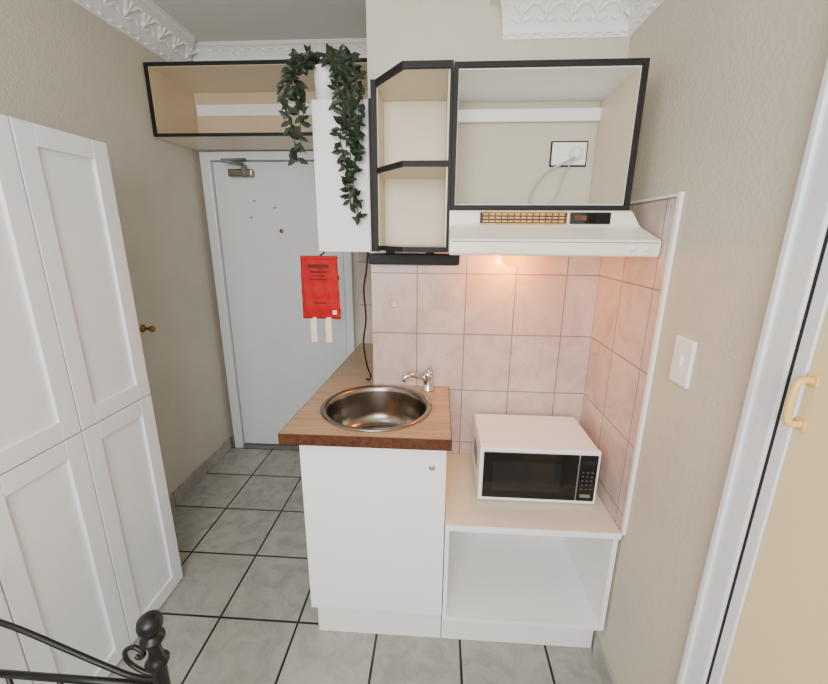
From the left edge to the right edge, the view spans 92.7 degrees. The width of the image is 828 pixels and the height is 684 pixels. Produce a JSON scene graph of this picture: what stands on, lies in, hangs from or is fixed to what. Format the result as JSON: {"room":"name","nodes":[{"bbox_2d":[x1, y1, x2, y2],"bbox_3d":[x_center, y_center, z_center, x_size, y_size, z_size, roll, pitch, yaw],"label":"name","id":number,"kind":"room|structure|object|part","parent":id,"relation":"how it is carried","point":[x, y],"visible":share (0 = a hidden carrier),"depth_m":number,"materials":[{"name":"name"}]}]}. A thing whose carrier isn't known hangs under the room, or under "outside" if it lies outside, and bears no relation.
{"room":"studio apartment","nodes":[
{"label":"studio apartment","id":0,"kind":"room"},
{"bbox_2d":[0,0,232,494],"bbox_3d":[-1.533,0.129,0.383,0.100,2.560,4.880,1,15,3],"label":"wall","id":1,"kind":"structure","parent":0,"point":[63,67],"depth_m":2.02,"materials":[{"name":"paint"}]},
{"bbox_2d":[71,0,198,61],"bbox_3d":[-1.409,-1.024,0.015,0.140,0.140,4.780,1,15,3],"label":"crown molding","id":2,"kind":"structure","parent":1,"relation":"attached to","point":[144,22],"depth_m":1.91,"materials":[{"name":"white paint"}]},
{"bbox_2d":[140,325,155,332],"bbox_3d":[-1.354,-0.068,2.010,0.062,0.040,0.040,1,15,3],"label":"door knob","id":3,"kind":"object","parent":1,"relation":"attached to","point":[143,328],"visible":1,"depth_m":2.00,"materials":[{"name":"gold metal"}]},
{"bbox_2d":[169,433,234,509],"bbox_3d":[-1.376,0.874,2.388,0.012,0.085,1.180,1,15,3],"label":"baseboard","id":4,"kind":"structure","parent":1,"relation":"attached to","point":[186,486],"depth_m":2.52,"materials":[{"name":"tile"}]},
{"bbox_2d":[151,0,366,41],"bbox_3d":[-0.417,-1.121,-0.024,2.320,0.080,4.880,1,15,3],"label":"ceiling","id":5,"kind":"structure","parent":0,"point":[207,20],"depth_m":1.98,"materials":[{"name":"paint"}]},
{"bbox_2d":[259,161,360,347],"bbox_3d":[-0.719,-0.472,2.648,1.232,2.560,0.100,1,15,3],"label":"wall","id":6,"kind":"structure","parent":0,"point":[355,254],"depth_m":2.62,"materials":[{"name":"paint"}]},
{"bbox_2d":[199,152,244,447],"bbox_3d":[-1.278,-0.194,2.675,0.060,2.000,0.058,1,15,3],"label":"door frame","id":7,"kind":"structure","parent":6,"relation":"attached to","point":[207,171],"depth_m":2.62,"materials":[{"name":"white wood"}]},
{"bbox_2d":[143,58,367,151],"bbox_3d":[-0.729,-1.270,2.171,1.226,0.336,0.405,1,15,3],"label":"upper cabinet","id":8,"kind":"object","parent":6,"relation":"attached to","point":[231,105],"visible":0.52,"depth_m":2.21,"materials":[{"name":"cream wood"},{"name":"black metal"}]},
{"bbox_3d":[-0.710,-1.373,2.335,1.180,0.062,0.014,1,15,3],"label":"fixing rail","id":9,"kind":"part","parent":8,"relation":"part of","materials":[{"name":"white paint"}]},
{"bbox_3d":[-0.716,-1.321,2.361,1.194,0.304,0.009,1,15,3],"label":"panel","id":10,"kind":"part","parent":8,"relation":"part of","materials":[{"name":"beige wood"}]},
{"bbox_2d":[209,151,313,161],"bbox_3d":[-0.842,-1.127,2.397,0.802,0.048,0.058,1,15,3],"label":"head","id":11,"kind":"object","parent":6,"relation":"attached to","point":[251,156],"visible":0.56,"depth_m":2.38},
{"bbox_2d":[191,38,366,60],"bbox_3d":[-0.716,-1.647,2.241,1.232,0.080,0.080,1,15,3],"label":"crown molding","id":12,"kind":"structure","parent":6,"relation":"attached to","point":[268,49],"depth_m":2.24,"materials":[{"name":"white paint"}]},
{"bbox_2d":[213,162,346,443],"bbox_3d":[-0.848,-0.175,2.664,0.790,1.915,0.036,1,15,3],"label":"door","id":13,"kind":"structure","parent":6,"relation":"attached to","point":[279,367],"depth_m":2.61,"materials":[{"name":"white paint"}]},
{"bbox_2d":[221,158,254,177],"bbox_3d":[-1.054,-1.048,2.359,0.150,0.108,0.130,1,15,3],"label":"door closer","id":14,"kind":"object","parent":13,"relation":"attached to","point":[243,172],"depth_m":2.38,"materials":[{"name":"silver metal"}]},
{"bbox_3d":[-1.075,-1.063,2.340,0.124,0.022,0.018,-12,19,-38],"label":"arm","id":15,"kind":"part","parent":14,"relation":"part of"},
{"bbox_2d":[343,252,355,357],"bbox_3d":[-0.423,-0.174,2.625,0.051,2.000,0.058,1,15,3],"label":"door frame","id":16,"kind":"structure","parent":6,"relation":"attached to","point":[348,256],"depth_m":2.58,"materials":[{"name":"white wood"}]},
{"bbox_2d":[108,446,602,683],"bbox_3d":[-0.435,1.439,0.662,2.320,0.100,4.880,1,15,3],"label":"floor","id":17,"kind":"structure","parent":0,"point":[240,611],"depth_m":1.58,"materials":[{"name":"tile"}]},
{"bbox_2d":[0,610,170,683],"bbox_3d":[-0.868,1.162,0.067,0.543,0.737,1.870,1,15,3],"label":"frame","id":18,"kind":"object","parent":17,"relation":"on","point":[149,628],"visible":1,"depth_m":0.87,"materials":[{"name":"black metal"}]},
{"bbox_3d":[-0.811,0.766,0.901,0.490,0.016,0.016,1,15,3],"label":"rail","id":19,"kind":"part","parent":18,"relation":"part of","materials":[{"name":"black metal"}]},
{"bbox_3d":[-0.565,0.933,0.929,0.050,0.737,0.050,1,15,3],"label":"post","id":20,"kind":"part","parent":18,"relation":"part of","materials":[{"name":"black metal"}]},
{"bbox_2d":[0,114,182,683],"bbox_3d":[-1.251,0.319,1.128,0.355,1.812,0.933,1,15,3],"label":"wardrobe","id":21,"kind":"object","parent":17,"relation":"on","point":[89,547],"visible":0.94,"depth_m":1.23,"materials":[{"name":"white paint"}]},
{"bbox_3d":[-1.085,-0.113,1.000,0.009,0.791,0.191,1,15,3],"label":"door panel","id":22,"kind":"part","parent":21,"relation":"part of","materials":[{"name":"white paint"}]},
{"bbox_3d":[-1.083,0.295,1.109,0.019,0.060,0.185,1,15,3],"label":"door rail","id":23,"kind":"part","parent":21,"relation":"part of","materials":[{"name":"white paint"}]},
{"bbox_3d":[-1.084,0.358,1.126,0.019,0.060,0.185,1,15,3],"label":"door rail","id":24,"kind":"part","parent":21,"relation":"part of","materials":[{"name":"white paint"}]},
{"bbox_3d":[-1.091,0.760,1.234,0.009,0.778,0.191,1,15,3],"label":"door panel","id":25,"kind":"part","parent":21,"relation":"part of","materials":[{"name":"white paint"}]},
{"bbox_3d":[-1.058,-0.602,1.192,0.019,0.060,0.190,1,15,3],"label":"door rail","id":26,"kind":"part","parent":21,"relation":"part of","materials":[{"name":"white paint"}]},
{"bbox_3d":[-1.065,-0.194,1.301,0.009,0.791,0.196,1,15,3],"label":"door panel","id":27,"kind":"part","parent":21,"relation":"part of","materials":[{"name":"white paint"}]},
{"bbox_3d":[-1.089,1.162,1.341,0.019,0.060,0.185,1,15,3],"label":"door rail","id":28,"kind":"part","parent":21,"relation":"part of","materials":[{"name":"white paint"}]},
{"bbox_3d":[-1.063,0.215,1.410,0.019,0.060,0.190,1,15,3],"label":"door rail","id":29,"kind":"part","parent":21,"relation":"part of","materials":[{"name":"white paint"}]},
{"bbox_3d":[-1.064,0.277,1.427,0.019,0.060,0.190,1,15,3],"label":"door rail","id":30,"kind":"part","parent":21,"relation":"part of","materials":[{"name":"white paint"}]},
{"bbox_3d":[-1.072,0.679,1.535,0.009,0.778,0.196,1,15,3],"label":"door panel","id":31,"kind":"part","parent":21,"relation":"part of","materials":[{"name":"white paint"}]},
{"bbox_3d":[-1.070,1.081,1.643,0.019,0.060,0.190,1,15,3],"label":"door rail","id":32,"kind":"part","parent":21,"relation":"part of","materials":[{"name":"white paint"}]},
{"bbox_2d":[243,443,299,449],"bbox_3d":[-0.855,0.770,2.911,0.802,0.022,0.048,1,15,3],"label":"threshold","id":33,"kind":"object","parent":17,"relation":"on","point":[246,445],"visible":0.5,"depth_m":2.90,"materials":[{"name":"grey metal"}]},
{"bbox_2d":[299,445,446,637],"bbox_3d":[-0.106,0.608,1.911,0.485,0.862,1.082,1,15,3],"label":"base cabinet","id":34,"kind":"object","parent":17,"relation":"on","point":[374,517],"visible":0.8,"depth_m":1.38,"materials":[{"name":"white wood"}]},
{"bbox_2d":[278,343,451,450],"bbox_3d":[-0.124,0.175,1.791,0.556,0.038,1.116,1,15,3],"label":"countertop","id":35,"kind":"structure","parent":34,"relation":"on","point":[308,427],"depth_m":1.31,"materials":[{"name":"laminate"}]},
{"bbox_2d":[320,385,431,431],"bbox_3d":[-0.139,0.317,1.496,0.412,0.176,0.412,1,15,3],"label":"sink","id":36,"kind":"object","parent":35,"relation":"in","point":[368,408],"depth_m":1.63,"materials":[{"name":"silver metal"}]},
{"bbox_2d":[402,366,435,391],"bbox_3d":[0.019,0.146,1.602,0.135,0.118,0.098,1,15,3],"label":"mixer tap","id":37,"kind":"object","parent":35,"relation":"on","point":[426,377],"visible":1,"depth_m":1.60,"materials":[{"name":"silver metal"}]},
{"bbox_3d":[0.004,0.145,1.598,0.113,0.049,0.020,-5,16,-20],"label":"spout","id":38,"kind":"part","parent":37,"relation":"part of","materials":[{"name":"silver metal"}]},
{"bbox_3d":[0.069,0.112,1.579,0.014,0.041,0.080,-4,16,-16],"label":"lever","id":39,"kind":"part","parent":37,"relation":"part of","materials":[{"name":"silver metal"}]},
{"bbox_3d":[-0.138,0.661,1.380,0.485,0.690,0.017,1,15,3],"label":"door","id":40,"kind":"part","parent":34,"relation":"part of","materials":[{"name":"white laminate"}]},
{"bbox_2d":[441,453,621,647],"bbox_3d":[0.403,0.841,1.594,0.572,0.584,0.454,1,15,3],"label":"base cabinet","id":41,"kind":"object","parent":17,"relation":"on","point":[526,572],"visible":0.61,"depth_m":1.50,"materials":[{"name":"white wood"}]},
{"bbox_2d":[472,414,601,503],"bbox_3d":[0.447,0.444,1.529,0.416,0.218,0.295,1,15,3],"label":"microwave oven","id":42,"kind":"object","parent":41,"relation":"on","point":[515,457],"visible":1,"depth_m":1.40,"materials":[{"name":"white plastic"}]},
{"bbox_3d":[0.408,0.474,1.395,0.328,0.180,0.006,1,15,3],"label":"door glass","id":43,"kind":"part","parent":42,"relation":"part of","materials":[{"name":"black glass"}]},
{"bbox_3d":[0.605,0.478,1.383,0.061,0.180,0.006,1,15,3],"label":"control panel","id":44,"kind":"part","parent":42,"relation":"part of","materials":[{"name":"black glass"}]},
{"bbox_2d":[358,252,372,342],"bbox_3d":[-0.221,-0.261,2.265,0.184,0.556,0.006,1,15,3],"label":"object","id":45,"kind":"object","parent":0,"point":[362,256],"depth_m":2.27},
{"bbox_2d":[490,0,500,5],"bbox_3d":[0.371,-0.777,-0.553,0.470,0.300,3.780,1,15,3],"label":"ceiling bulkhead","id":46,"kind":"object","parent":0,"point":[492,2],"depth_m":1.31,"materials":[{"name":"white paint"}]},
{"bbox_2d":[366,0,629,204],"bbox_3d":[0.308,-0.319,2.104,0.888,2.560,1.100,1,15,3],"label":"wall","id":47,"kind":"structure","parent":0,"point":[498,163],"depth_m":1.39,"materials":[{"name":"beige paint"}]},
{"bbox_2d":[311,99,370,251],"bbox_3d":[-0.252,-0.700,1.807,0.208,0.538,0.646,1,15,3],"label":"upper cabinet","id":48,"kind":"object","parent":47,"relation":"attached to","point":[337,230],"depth_m":1.50,"materials":[{"name":"white wood"}]},
{"bbox_2d":[300,252,340,341],"bbox_3d":[-0.377,-0.181,1.609,0.158,0.369,0.055,1,15,3],"label":"pouch","id":49,"kind":"object","parent":48,"relation":"hanging from","point":[319,274],"visible":1,"depth_m":1.58,"materials":[{"name":"red fabric"}]},
{"bbox_2d":[309,271,326,272],"bbox_3d":[-0.378,-0.276,1.557,0.070,0.006,0.002,1,15,3],"label":"print","id":50,"kind":"object","parent":49,"relation":"on","point":[309,271],"depth_m":1.56},
{"bbox_2d":[308,264,327,267],"bbox_3d":[-0.378,-0.298,1.551,0.080,0.012,0.002,1,15,3],"label":"print","id":51,"kind":"object","parent":49,"relation":"on","point":[309,265],"depth_m":1.55},
{"bbox_2d":[276,43,367,225],"bbox_3d":[-0.331,-0.760,1.468,0.327,0.633,0.185,1,15,3],"label":"trailing potted plant","id":52,"kind":"object","parent":48,"relation":"on","point":[335,66],"visible":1,"depth_m":1.40,"materials":[{"name":"green plant"}]},
{"bbox_3d":[-0.328,-0.949,1.468,0.086,0.116,0.086,1,15,3],"label":"pot","id":53,"kind":"part","parent":52,"relation":"part of","materials":[{"name":"white ceramic"}]},
{"bbox_2d":[363,252,371,380],"bbox_3d":[-0.199,-0.096,1.661,0.034,0.553,0.038,1,15,3],"label":"power cord","id":54,"kind":"object","parent":47,"relation":"attached to","point":[367,379],"visible":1,"depth_m":1.65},
{"bbox_2d":[368,60,453,251],"bbox_3d":[-0.026,-0.574,1.327,0.293,0.537,0.295,1,15,3],"label":"corner shelf","id":55,"kind":"object","parent":47,"relation":"attached to","point":[410,139],"visible":0.98,"depth_m":1.41,"materials":[{"name":"beige wood"}]},
{"bbox_3d":[-0.008,-0.575,1.332,0.228,0.014,0.280,1,15,3],"label":"shelf","id":56,"kind":"part","parent":55,"relation":"part of","materials":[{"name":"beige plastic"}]},
{"bbox_2d":[369,251,459,265],"bbox_3d":[0.001,-0.317,1.484,0.337,0.056,0.065,1,15,3],"label":"light bar","id":57,"kind":"object","parent":55,"relation":"attached to","point":[390,257],"visible":0.88,"depth_m":1.46,"materials":[{"name":"black plastic"}]},
{"bbox_3d":[0.002,-0.614,1.464,0.224,0.494,0.007,1,15,3],"label":"panel","id":58,"kind":"part","parent":55,"relation":"part of","materials":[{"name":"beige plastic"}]},
{"bbox_2d":[370,207,600,453],"bbox_3d":[0.268,0.132,1.654,0.882,1.320,0.006,1,15,3],"label":"tile backsplash","id":59,"kind":"structure","parent":47,"relation":"attached to","point":[503,339],"depth_m":1.60,"materials":[{"name":"pink tile"}]},
{"bbox_2d":[389,297,399,307],"bbox_3d":[-0.078,-0.159,1.594,0.044,0.044,0.003,1,15,3],"label":"disc","id":60,"kind":"object","parent":59,"relation":"attached to","point":[394,302],"depth_m":1.59,"materials":[{"name":"white plastic"}]},
{"bbox_2d":[450,58,649,210],"bbox_3d":[0.415,-0.628,1.283,0.588,0.394,0.294,1,15,3],"label":"upper cabinet","id":61,"kind":"object","parent":47,"relation":"attached to","point":[620,84],"visible":0.94,"depth_m":1.21,"materials":[{"name":"black laminate"},{"name":"cream melamine"}]},
{"bbox_3d":[0.397,-0.794,1.384,0.500,0.040,0.016,1,15,3],"label":"fixing rail","id":62,"kind":"part","parent":61,"relation":"part of","materials":[{"name":"white laminate"}]},
{"bbox_2d":[448,210,660,266],"bbox_3d":[0.406,-0.333,1.298,0.585,0.177,0.418,1,15,3],"label":"range hood","id":63,"kind":"object","parent":47,"relation":"attached to","point":[512,235],"visible":0.96,"depth_m":1.14,"materials":[{"name":"enamel"},{"name":"metal"},{"name":"black glass"}]},
{"bbox_2d":[479,211,568,224],"bbox_3d":[0.326,-0.370,1.177,0.259,0.039,0.012,1,15,3],"label":"grille","id":64,"kind":"object","parent":63,"relation":"attached to","point":[485,217],"depth_m":1.17,"materials":[{"name":"beige metal"}]},
{"bbox_2d":[569,212,610,223],"bbox_3d":[0.520,-0.366,1.167,0.116,0.033,0.009,1,15,3],"label":"control panel","id":65,"kind":"object","parent":63,"relation":"attached to","point":[574,217],"depth_m":1.16,"materials":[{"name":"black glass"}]},
{"bbox_3d":[0.607,-0.260,1.093,0.020,0.020,0.009,1,15,3],"label":"knob","id":66,"kind":"part","parent":63,"relation":"part of","materials":[{"name":"white plastic"}]},
{"bbox_3d":[0.643,-0.259,1.091,0.020,0.020,0.009,1,15,3],"label":"knob","id":67,"kind":"part","parent":63,"relation":"part of","materials":[{"name":"white plastic"}]},
{"bbox_2d":[529,141,588,203],"bbox_3d":[0.519,-0.598,1.417,0.199,0.233,0.053,1,15,3],"label":"power socket","id":68,"kind":"object","parent":47,"relation":"attached to","point":[568,154],"visible":0.94,"depth_m":1.41,"materials":[{"name":"white plastic"}]},
{"bbox_3d":[0.555,-0.674,1.414,0.120,0.075,0.004,1,15,3],"label":"plate","id":69,"kind":"part","parent":68,"relation":"part of","materials":[{"name":"white plastic"}]},
{"bbox_2d":[500,0,628,39],"bbox_3d":[0.493,-1.058,1.272,0.455,0.100,0.100,1,15,3],"label":"crown molding","id":70,"kind":"structure","parent":47,"relation":"attached to","point":[521,19],"depth_m":1.29,"materials":[{"name":"white paint"}]},
{"bbox_2d":[591,0,827,683],"bbox_3d":[0.775,-0.201,1.675,0.100,2.560,1.930,1,15,3],"label":"wall","id":71,"kind":"structure","parent":0,"point":[733,86],"depth_m":0.93,"materials":[{"name":"paint"}]},
{"bbox_2d":[592,637,616,683],"bbox_3d":[0.664,1.185,1.280,0.012,0.085,0.400,1,15,3],"label":"baseboard","id":72,"kind":"structure","parent":71,"relation":"attached to","point":[607,677],"depth_m":1.40,"materials":[{"name":"wood"}]},
{"bbox_2d":[580,196,676,530],"bbox_3d":[0.698,0.063,1.374,0.006,1.036,0.455,1,15,3],"label":"wall tiles","id":73,"kind":"structure","parent":71,"relation":"attached to","point":[629,289],"depth_m":1.31,"materials":[{"name":"pink tile"}]},
{"bbox_2d":[621,0,665,36],"bbox_3d":[0.554,-0.579,-0.513,0.100,0.100,3.780,1,15,3],"label":"crown molding","id":74,"kind":"structure","parent":71,"relation":"attached to","point":[638,12],"depth_m":1.23,"materials":[{"name":"white paint"}]},
{"bbox_2d":[621,192,684,534],"bbox_3d":[0.696,0.060,1.367,0.009,1.043,0.468,1,15,3],"label":"trim","id":75,"kind":"structure","parent":71,"relation":"attached to","point":[680,195],"depth_m":1.12,"materials":[{"name":"white paint"}]},
{"bbox_2d":[669,335,697,388],"bbox_3d":[0.671,0.049,0.991,0.015,0.120,0.074,1,15,3],"label":"light switch","id":76,"kind":"object","parent":71,"relation":"attached to","point":[684,353],"visible":1,"depth_m":0.98,"materials":[{"name":"white plastic"}]},
{"bbox_2d":[706,227,827,683],"bbox_3d":[0.661,0.277,0.736,0.034,2.120,0.008,1,15,3],"label":"gap","id":77,"kind":"object","parent":71,"relation":"attached to","point":[825,242],"visible":0.25,"depth_m":0.71,"materials":[{"name":"black"}]},
{"bbox_2d":[709,243,827,683],"bbox_3d":[0.659,0.277,0.720,0.036,2.110,0.024,1,15,3],"label":"trim","id":78,"kind":"structure","parent":71,"relation":"attached to","point":[819,304],"depth_m":0.71,"materials":[{"name":"white wood"}]},
{"bbox_3d":[0.634,-0.610,0.068,0.050,0.060,0.826,1,15,3],"label":"track","id":79,"kind":"object","parent":71,"relation":"attached to","visible":0},
{"bbox_2d":[722,308,827,683],"bbox_3d":[0.619,0.383,0.322,0.066,2.110,0.802,1,15,3],"label":"door","id":80,"kind":"structure","parent":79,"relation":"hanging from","point":[781,637],"depth_m":0.66,"materials":[{"name":"beige wood"}]},
{"bbox_3d":[0.629,0.099,0.647,0.035,0.098,0.020,1,15,3],"label":"door handle","id":81,"kind":"part","parent":80,"relation":"part of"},
{"bbox_2d":[677,57,827,683],"bbox_3d":[0.640,0.262,0.795,0.009,2.120,0.014,1,15,3],"label":"door frame","id":82,"kind":"structure","parent":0,"point":[822,99],"depth_m":0.72,"materials":[{"name":"white wood"}]}
]}

